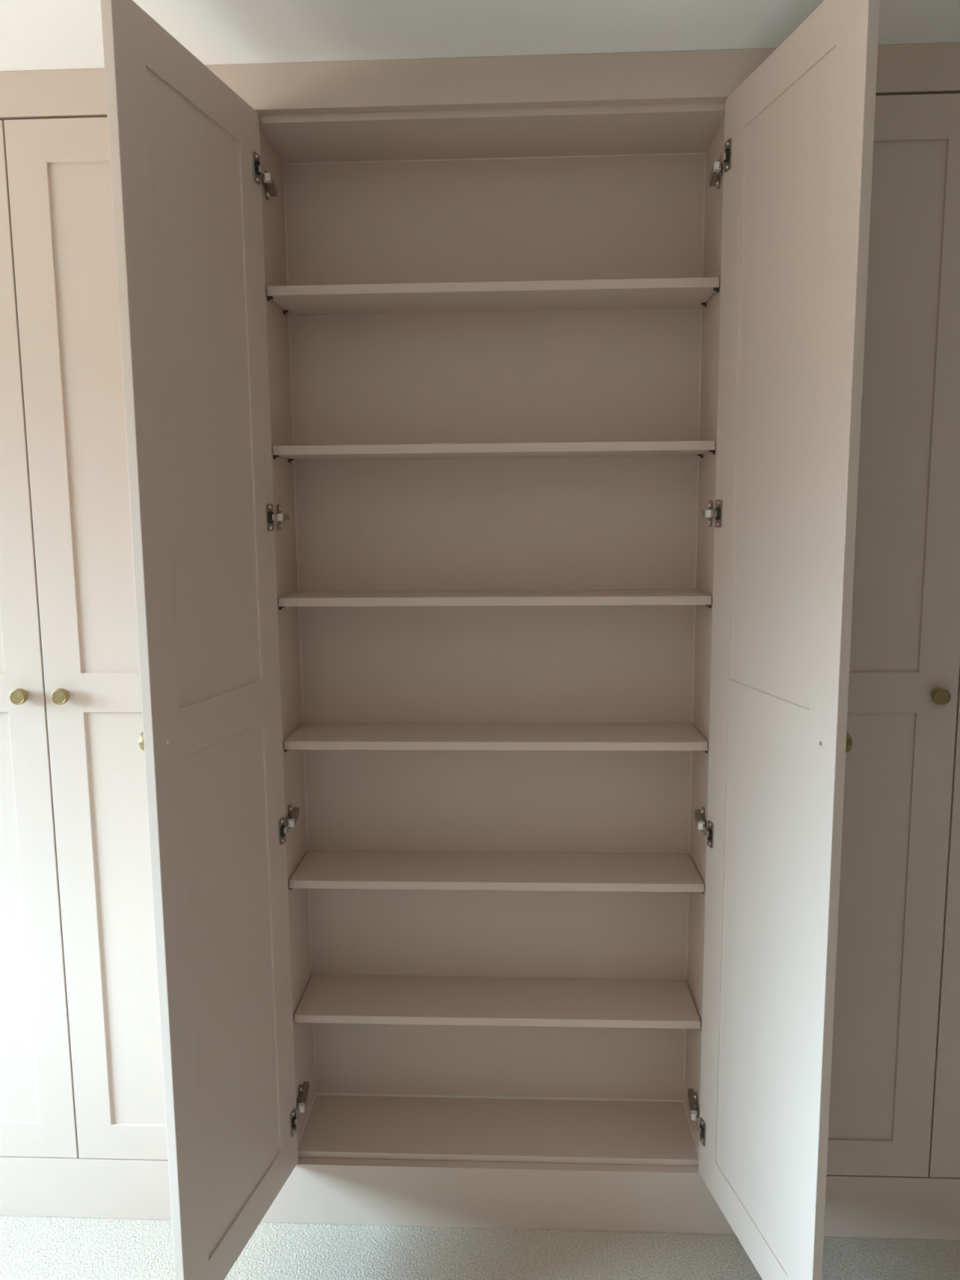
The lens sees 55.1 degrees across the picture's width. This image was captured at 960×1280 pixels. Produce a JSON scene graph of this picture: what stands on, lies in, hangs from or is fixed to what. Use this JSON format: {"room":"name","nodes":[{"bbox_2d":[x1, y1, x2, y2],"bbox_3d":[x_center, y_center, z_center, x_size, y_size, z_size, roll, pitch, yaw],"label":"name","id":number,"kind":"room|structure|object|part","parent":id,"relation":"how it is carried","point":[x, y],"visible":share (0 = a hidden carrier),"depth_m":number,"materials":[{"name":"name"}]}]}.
{"room":"bedroom","nodes":[
{"label":"bedroom","id":0,"kind":"room"},
{"bbox_2d":[0,0,959,115],"bbox_3d":[-0.494,-0.860,-0.225,5.750,0.080,4.670,0,8,3],"label":"ceiling","id":1,"kind":"structure","parent":0,"point":[35,34],"depth_m":1.60,"materials":[{"name":"white paint"}]},
{"bbox_2d":[0,42,959,121],"bbox_3d":[0.017,-1.044,1.724,2.800,0.081,0.022,0,8,3],"label":"fascia board","id":2,"kind":"object","parent":1,"relation":"attached to","point":[708,75],"visible":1,"depth_m":1.72,"materials":[{"name":"beige paint"}]},
{"bbox_2d":[0,1157,959,1279],"bbox_3d":[-0.474,1.587,0.078,5.750,0.050,4.620,0,8,3],"label":"floor","id":3,"kind":"structure","parent":0,"point":[32,1247],"depth_m":1.96,"materials":[{"name":"carpet"}]},
{"bbox_2d":[0,1155,959,1239],"bbox_3d":[0.036,1.223,2.028,2.800,0.144,0.022,0,8,3],"label":"board","id":4,"kind":"object","parent":3,"relation":"on","point":[317,1190],"visible":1,"depth_m":2.02,"materials":[{"name":"beige paint"}]},
{"bbox_2d":[0,116,168,1159],"bbox_3d":[-0.899,0.064,2.005,0.925,2.174,0.258,0,8,3],"label":"wardrobe","id":5,"kind":"object","parent":4,"relation":"on","point":[82,1072],"visible":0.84,"depth_m":1.91,"materials":[{"name":"beige wood"}]},
{"bbox_3d":[-0.947,0.116,1.897,0.033,0.033,0.027,0,8,2],"label":"knob","id":6,"kind":"part","parent":5,"relation":"part of","materials":[{"name":"gold metal"}]},
{"bbox_3d":[-1.130,0.079,1.923,0.452,2.167,0.018,0,8,2],"label":"door","id":7,"kind":"part","parent":5,"relation":"part of","materials":[{"name":"beige paint"}]},
{"bbox_3d":[-0.860,0.115,1.893,0.033,0.033,0.027,0,8,2],"label":"knob","id":8,"kind":"part","parent":5,"relation":"part of","materials":[{"name":"gold metal"}]},
{"bbox_2d":[100,0,879,1279],"bbox_3d":[0.028,0.089,1.760,1.137,2.174,0.671,0,8,3],"label":"wardrobe","id":9,"kind":"object","parent":4,"relation":"on","point":[493,473],"visible":1,"depth_m":1.94,"materials":[{"name":"beige wood"}]},
{"bbox_3d":[-0.536,0.165,1.503,0.027,0.033,0.033,1,8,14],"label":"knob","id":10,"kind":"part","parent":9,"relation":"part of","materials":[{"name":"gold metal"}]},
{"bbox_3d":[-0.471,0.107,1.671,0.018,2.167,0.452,1,8,14],"label":"door","id":11,"kind":"part","parent":9,"relation":"part of","materials":[{"name":"beige paint"}]},
{"bbox_3d":[-0.421,-0.890,1.735,0.003,0.053,0.025,1,8,14],"label":"hinge plate","id":12,"kind":"part","parent":9,"relation":"part of","materials":[{"name":"silver metal"}]},
{"bbox_2d":[253,160,260,175],"bbox_3d":[-0.419,-0.889,1.735,0.002,0.024,0.024,1,8,14],"label":"hinge","id":13,"kind":"object","parent":9,"relation":"on","point":[256,163],"depth_m":1.73,"materials":[{"name":"grey metal"}]},
{"bbox_3d":[-0.422,-0.903,1.836,0.005,0.053,0.068,0,8,2],"label":"mounting plate","id":14,"kind":"part","parent":9,"relation":"part of","materials":[{"name":"silver metal"}]},
{"bbox_3d":[-0.413,-0.902,1.827,0.017,0.014,0.089,0,8,2],"label":"hinge arm","id":15,"kind":"part","parent":9,"relation":"part of","materials":[{"name":"silver metal"}]},
{"bbox_3d":[-0.415,-0.243,1.822,0.003,0.053,0.025,1,8,14],"label":"hinge plate","id":16,"kind":"part","parent":9,"relation":"part of","materials":[{"name":"silver metal"}]},
{"bbox_2d":[267,511,273,523],"bbox_3d":[-0.414,-0.242,1.821,0.002,0.024,0.024,1,8,14],"label":"hinge","id":17,"kind":"object","parent":9,"relation":"on","point":[270,513],"depth_m":1.82,"materials":[{"name":"grey metal"}]},
{"bbox_3d":[-0.417,-0.256,1.923,0.005,0.053,0.068,0,8,2],"label":"mounting plate","id":18,"kind":"part","parent":9,"relation":"part of","materials":[{"name":"silver metal"}]},
{"bbox_3d":[-0.410,0.396,1.907,0.003,0.053,0.025,1,8,14],"label":"hinge plate","id":19,"kind":"part","parent":9,"relation":"part of","materials":[{"name":"silver metal"}]},
{"bbox_2d":[280,825,285,836],"bbox_3d":[-0.408,0.396,1.907,0.002,0.024,0.024,1,8,14],"label":"hinge","id":20,"kind":"object","parent":9,"relation":"on","point":[282,828],"depth_m":1.91,"materials":[{"name":"grey metal"}]},
{"bbox_3d":[-0.408,-0.255,1.914,0.017,0.014,0.089,0,8,2],"label":"hinge arm","id":21,"kind":"part","parent":9,"relation":"part of","materials":[{"name":"silver metal"}]},
{"bbox_3d":[-0.423,0.060,2.009,0.016,2.174,0.210,0,8,2],"label":"panel","id":22,"kind":"part","parent":9,"relation":"part of","materials":[{"name":"beige wood"}]},
{"bbox_3d":[-0.411,0.382,2.008,0.005,0.053,0.068,0,8,2],"label":"mounting plate","id":23,"kind":"part","parent":9,"relation":"part of","materials":[{"name":"silver metal"}]},
{"bbox_3d":[-0.402,0.384,1.999,0.017,0.014,0.089,0,8,2],"label":"hinge arm","id":24,"kind":"part","parent":9,"relation":"part of","materials":[{"name":"silver metal"}]},
{"bbox_3d":[-0.405,1.046,1.995,0.003,0.053,0.025,1,8,14],"label":"hinge plate","id":25,"kind":"part","parent":9,"relation":"part of","materials":[{"name":"silver metal"}]},
{"bbox_2d":[291,1116,296,1128],"bbox_3d":[-0.403,1.046,1.994,0.002,0.024,0.024,1,8,14],"label":"hinge","id":26,"kind":"object","parent":9,"relation":"on","point":[293,1118],"depth_m":1.99,"materials":[{"name":"grey metal"}]},
{"bbox_3d":[-0.406,1.032,2.095,0.005,0.053,0.068,0,8,2],"label":"mounting plate","id":27,"kind":"part","parent":9,"relation":"part of","materials":[{"name":"silver metal"}]},
{"bbox_3d":[-0.397,1.033,2.087,0.017,0.014,0.089,0,8,2],"label":"hinge arm","id":28,"kind":"part","parent":9,"relation":"part of","materials":[{"name":"silver metal"}]},
{"bbox_3d":[0.022,-1.011,1.842,0.893,0.015,0.204,0,8,2],"label":"panel","id":29,"kind":"part","parent":9,"relation":"part of","materials":[{"name":"beige wood"}]},
{"bbox_2d":[266,277,719,315],"bbox_3d":[0.025,-0.706,1.894,0.888,0.018,0.179,0,8,2],"label":"shelf","id":30,"kind":"object","parent":9,"relation":"attached to","point":[684,295],"depth_m":1.86,"materials":[{"name":"beige wood"}]},
{"bbox_2d":[272,440,715,460],"bbox_3d":[0.027,-0.398,1.936,0.888,0.018,0.179,0,8,2],"label":"shelf","id":31,"kind":"object","parent":9,"relation":"attached to","point":[589,450],"depth_m":1.86,"materials":[{"name":"beige wood"}]},
{"bbox_3d":[0.035,0.045,2.090,0.893,2.174,0.006,0,8,2],"label":"panel","id":32,"kind":"part","parent":9,"relation":"part of","materials":[{"name":"beige wood"}]},
{"bbox_2d":[278,589,711,606],"bbox_3d":[0.030,-0.091,1.977,0.888,0.018,0.179,0,8,2],"label":"shelf","id":33,"kind":"object","parent":9,"relation":"attached to","point":[286,597],"depth_m":1.90,"materials":[{"name":"beige wood"}]},
{"bbox_2d":[284,722,707,751],"bbox_3d":[0.033,0.210,2.017,0.888,0.018,0.179,0,8,2],"label":"shelf","id":34,"kind":"object","parent":9,"relation":"attached to","point":[652,736],"depth_m":1.97,"materials":[{"name":"beige wood"}]},
{"bbox_2d":[288,850,704,892],"bbox_3d":[0.035,0.515,2.058,0.888,0.018,0.179,0,8,2],"label":"shelf","id":35,"kind":"object","parent":9,"relation":"attached to","point":[669,871],"depth_m":2.03,"materials":[{"name":"beige wood"}]},
{"bbox_2d":[293,975,700,1028],"bbox_3d":[0.038,0.823,2.099,0.888,0.018,0.179,0,8,2],"label":"shelf","id":36,"kind":"object","parent":9,"relation":"attached to","point":[652,1002],"depth_m":2.08,"materials":[{"name":"beige wood"}]},
{"bbox_3d":[0.040,1.129,2.129,0.893,0.015,0.204,0,8,2],"label":"panel","id":37,"kind":"part","parent":9,"relation":"part of","materials":[{"name":"beige wood"}]},
{"bbox_3d":[0.471,1.031,2.049,0.017,0.014,0.089,0,8,2],"label":"hinge arm","id":38,"kind":"part","parent":9,"relation":"part of","materials":[{"name":"silver metal"}]},
{"bbox_3d":[0.480,1.030,2.057,0.005,0.053,0.068,0,8,2],"label":"mounting plate","id":39,"kind":"part","parent":9,"relation":"part of","materials":[{"name":"silver metal"}]},
{"bbox_3d":[0.465,0.381,1.962,0.017,0.014,0.089,0,8,2],"label":"hinge arm","id":40,"kind":"part","parent":9,"relation":"part of","materials":[{"name":"silver metal"}]},
{"bbox_2d":[699,1125,704,1138],"bbox_3d":[0.471,1.044,1.953,0.002,0.024,0.024,-2,8,-10],"label":"hinge","id":41,"kind":"object","parent":9,"relation":"on","point":[701,1127],"depth_m":1.95,"materials":[{"name":"grey metal"}]},
{"bbox_3d":[0.475,0.380,1.970,0.005,0.053,0.068,0,8,2],"label":"mounting plate","id":42,"kind":"part","parent":9,"relation":"part of","materials":[{"name":"silver metal"}]},
{"bbox_3d":[0.473,1.044,1.954,0.003,0.053,0.025,-2,8,-10],"label":"hinge plate","id":43,"kind":"part","parent":9,"relation":"part of","materials":[{"name":"silver metal"}]},
{"bbox_3d":[0.460,-0.257,1.876,0.017,0.014,0.089,0,8,2],"label":"hinge arm","id":44,"kind":"part","parent":9,"relation":"part of","materials":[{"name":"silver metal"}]},
{"bbox_3d":[0.485,0.058,1.969,0.016,2.174,0.210,0,8,2],"label":"panel","id":45,"kind":"part","parent":9,"relation":"part of","materials":[{"name":"beige wood"}]},
{"bbox_2d":[706,828,712,840],"bbox_3d":[0.465,0.394,1.866,0.002,0.024,0.024,-2,8,-10],"label":"hinge","id":46,"kind":"object","parent":9,"relation":"on","point":[709,831],"depth_m":1.87,"materials":[{"name":"grey metal"}]},
{"bbox_3d":[0.467,0.394,1.866,0.003,0.053,0.025,-2,8,-10],"label":"hinge plate","id":47,"kind":"part","parent":9,"relation":"part of","materials":[{"name":"silver metal"}]},
{"bbox_3d":[0.470,-0.258,1.884,0.005,0.053,0.068,0,8,2],"label":"mounting plate","id":48,"kind":"part","parent":9,"relation":"part of","materials":[{"name":"silver metal"}]},
{"bbox_3d":[0.454,-0.904,1.789,0.017,0.014,0.089,0,8,2],"label":"hinge arm","id":49,"kind":"part","parent":9,"relation":"part of","materials":[{"name":"silver metal"}]},
{"bbox_3d":[0.464,-0.905,1.797,0.005,0.053,0.068,0,8,2],"label":"mounting plate","id":50,"kind":"part","parent":9,"relation":"part of","materials":[{"name":"silver metal"}]},
{"bbox_2d":[715,506,720,519],"bbox_3d":[0.460,-0.244,1.780,0.002,0.024,0.024,-2,8,-10],"label":"hinge","id":51,"kind":"object","parent":9,"relation":"on","point":[717,509],"depth_m":1.78,"materials":[{"name":"grey metal"}]},
{"bbox_3d":[0.462,-0.244,1.781,0.003,0.053,0.025,-2,8,-10],"label":"hinge plate","id":52,"kind":"part","parent":9,"relation":"part of","materials":[{"name":"silver metal"}]},
{"bbox_2d":[724,147,729,163],"bbox_3d":[0.454,-0.891,1.694,0.002,0.024,0.024,-2,8,-10],"label":"hinge","id":53,"kind":"object","parent":9,"relation":"on","point":[726,150],"depth_m":1.69,"materials":[{"name":"grey metal"}]},
{"bbox_3d":[0.456,-0.891,1.694,0.003,0.053,0.025,-2,8,-10],"label":"hinge plate","id":54,"kind":"part","parent":9,"relation":"part of","materials":[{"name":"silver metal"}]},
{"bbox_3d":[0.512,0.104,1.627,0.018,2.167,0.452,-2,8,-10],"label":"door","id":55,"kind":"part","parent":9,"relation":"part of","materials":[{"name":"beige paint"}]},
{"bbox_3d":[0.568,0.162,1.456,0.027,0.033,0.033,-2,8,-10],"label":"knob","id":56,"kind":"part","parent":9,"relation":"part of","materials":[{"name":"gold metal"}]},
{"bbox_2d":[826,93,959,1177],"bbox_3d":[0.955,0.059,1.924,0.925,2.174,0.258,0,8,3],"label":"wardrobe","id":57,"kind":"object","parent":4,"relation":"on","point":[895,1104],"visible":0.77,"depth_m":1.83,"materials":[{"name":"beige wood"}]},
{"bbox_3d":[0.907,0.111,1.816,0.033,0.033,0.027,0,8,2],"label":"knob","id":58,"kind":"part","parent":57,"relation":"part of","materials":[{"name":"gold metal"}]},
{"bbox_3d":[1.178,0.073,1.822,0.452,2.167,0.018,0,8,2],"label":"door","id":59,"kind":"part","parent":57,"relation":"part of","materials":[{"name":"beige paint"}]}
]}

